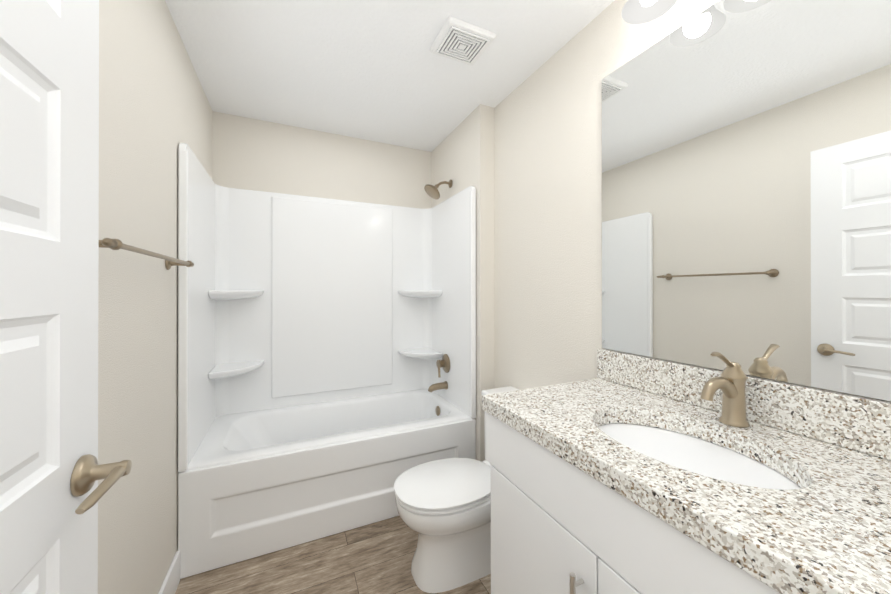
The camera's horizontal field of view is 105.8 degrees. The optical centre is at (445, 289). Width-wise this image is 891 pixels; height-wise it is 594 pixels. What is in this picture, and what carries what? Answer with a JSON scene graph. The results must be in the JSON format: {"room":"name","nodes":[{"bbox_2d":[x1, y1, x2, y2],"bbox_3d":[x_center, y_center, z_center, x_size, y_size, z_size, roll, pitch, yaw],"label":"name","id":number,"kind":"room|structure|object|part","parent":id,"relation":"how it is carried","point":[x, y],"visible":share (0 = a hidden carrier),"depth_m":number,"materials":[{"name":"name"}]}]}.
{"room":"bathroom","nodes":[
{"label":"bathroom","id":0,"kind":"room"},
{"bbox_2d":[98,0,211,593],"bbox_3d":[-0.820,0.064,0.576,0.100,2.440,3.667,0,0,-25],"label":"wall","id":1,"kind":"structure","parent":0,"point":[155,110],"depth_m":1.13,"materials":[{"name":"white paint"}]},
{"bbox_2d":[0,0,131,593],"bbox_3d":[-0.514,0.245,0.290,0.162,2.053,0.762,0,0,-25],"label":"door","id":2,"kind":"structure","parent":1,"relation":"in","point":[52,473],"depth_m":0.52,"materials":[{"name":"white paint"}]},
{"bbox_3d":[-0.632,0.324,0.544,0.162,0.066,0.152,0,0,-25],"label":"handle","id":3,"kind":"part","parent":2,"relation":"part of","materials":[{"name":"brown metal"}]},
{"bbox_2d":[99,238,193,269],"bbox_3d":[-0.956,-0.108,1.094,0.085,0.054,0.760,0,0,-25],"label":"towel rail","id":4,"kind":"object","parent":1,"relation":"attached to","point":[118,244],"visible":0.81,"depth_m":0.95,"materials":[{"name":"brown metal"}]},
{"bbox_2d":[158,551,179,593],"bbox_3d":[-0.610,1.216,0.257,0.014,0.134,2.714,0,0,-25],"label":"baseboard","id":5,"kind":"structure","parent":1,"relation":"attached to","point":[171,582],"depth_m":1.40,"materials":[{"name":"white paint"}]},
{"bbox_2d":[212,111,430,208],"bbox_3d":[-0.831,0.069,2.536,1.524,2.440,0.100,0,0,-25],"label":"wall","id":6,"kind":"structure","parent":0,"point":[256,154],"depth_m":2.43,"materials":[{"name":"white paint"}]},
{"bbox_2d":[175,516,490,593],"bbox_3d":[-0.036,1.315,0.936,1.828,0.060,3.667,0,0,-25],"label":"floor","id":7,"kind":"structure","parent":0,"point":[375,558],"depth_m":1.55,"materials":[{"name":"brown wood"}]},
{"bbox_2d":[178,143,475,578],"bbox_3d":[-0.650,0.240,2.146,1.518,2.095,0.750,0,0,-25],"label":"bathtub","id":8,"kind":"object","parent":7,"relation":"on","point":[326,367],"visible":0.92,"depth_m":2.22,"materials":[{"name":"white plastic"}]},
{"bbox_3d":[-0.059,0.700,2.431,0.144,0.067,0.060,0,0,-25],"label":"spout","id":9,"kind":"part","parent":8,"relation":"part of","materials":[{"name":"brown metal"}]},
{"bbox_2d":[394,386,518,592],"bbox_3d":[0.125,0.921,1.624,0.751,0.732,0.390,0,0,-25],"label":"toilet","id":10,"kind":"object","parent":7,"relation":"on","point":[443,506],"visible":0.54,"depth_m":1.47,"materials":[{"name":"white ceramic"}]},
{"bbox_3d":[0.009,0.889,1.570,0.494,0.020,0.376,0,0,-25],"label":"lid","id":11,"kind":"part","parent":10,"relation":"part of","materials":[{"name":"white ceramic"}]},
{"bbox_3d":[0.010,0.909,1.571,0.490,0.017,0.372,0,0,-25],"label":"seat","id":12,"kind":"part","parent":10,"relation":"part of","materials":[{"name":"white ceramic"}]},
{"bbox_3d":[0.374,0.774,1.739,0.195,0.365,0.370,0,0,-25],"label":"tank","id":13,"kind":"part","parent":10,"relation":"part of","materials":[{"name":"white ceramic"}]},
{"bbox_2d":[482,349,890,593],"bbox_3d":[0.622,0.723,0.736,0.596,1.122,1.190,0,0,-25],"label":"bathroom vanity","id":14,"kind":"object","parent":7,"relation":"on","point":[623,473],"visible":1,"depth_m":0.76,"materials":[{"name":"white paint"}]},
{"bbox_2d":[700,352,749,427],"bbox_3d":[0.734,0.262,0.893,0.172,0.199,0.064,0,0,-25],"label":"faucet","id":15,"kind":"object","parent":14,"relation":"on","point":[732,381],"depth_m":0.89,"materials":[{"name":"brown metal"}]},
{"bbox_2d":[165,0,614,151],"bbox_3d":[-0.036,-1.185,0.942,1.828,0.060,3.667,0,0,-25],"label":"ceiling","id":16,"kind":"structure","parent":0,"point":[376,70],"depth_m":1.68,"materials":[{"name":"white paint"}]},
{"bbox_2d":[430,16,495,65],"bbox_3d":[0.078,-1.140,1.568,0.240,0.025,0.220,0,0,-25],"label":"fan","id":17,"kind":"object","parent":16,"relation":"attached to","point":[458,40],"visible":1,"depth_m":1.54,"materials":[{"name":"white plastic"}]},
{"bbox_2d":[431,104,493,461],"bbox_3d":[0.120,0.069,2.537,0.204,2.440,0.895,0,0,-25],"label":"wall","id":18,"kind":"structure","parent":0,"point":[462,155],"depth_m":2.12,"materials":[{"name":"white paint"}]},
{"bbox_2d":[494,0,890,402],"bbox_3d":[0.936,0.065,0.895,0.100,2.440,2.772,0,0,-25],"label":"wall","id":19,"kind":"structure","parent":0,"point":[547,222],"depth_m":1.63,"materials":[{"name":"white paint"}]},
{"bbox_2d":[621,0,677,23],"bbox_3d":[0.745,-0.987,0.932,0.212,0.156,0.505,0,0,-25],"label":"sconce","id":20,"kind":"object","parent":19,"relation":"attached to","point":[639,11],"visible":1,"depth_m":1.12,"materials":[{"name":"white glass"}]},
{"bbox_2d":[597,349,890,460],"bbox_3d":[0.884,0.302,0.858,0.020,0.120,1.190,0,0,-25],"label":"backsplash","id":21,"kind":"structure","parent":19,"relation":"attached to","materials":[{"name":"stone"}]},
{"bbox_2d":[602,0,890,400],"bbox_3d":[0.891,-0.314,0.860,0.006,1.106,1.166,0,0,-25],"label":"mirror","id":22,"kind":"object","parent":19,"relation":"attached to","point":[746,185],"visible":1,"depth_m":0.93,"materials":[{"name":"clear glass"}]}
]}

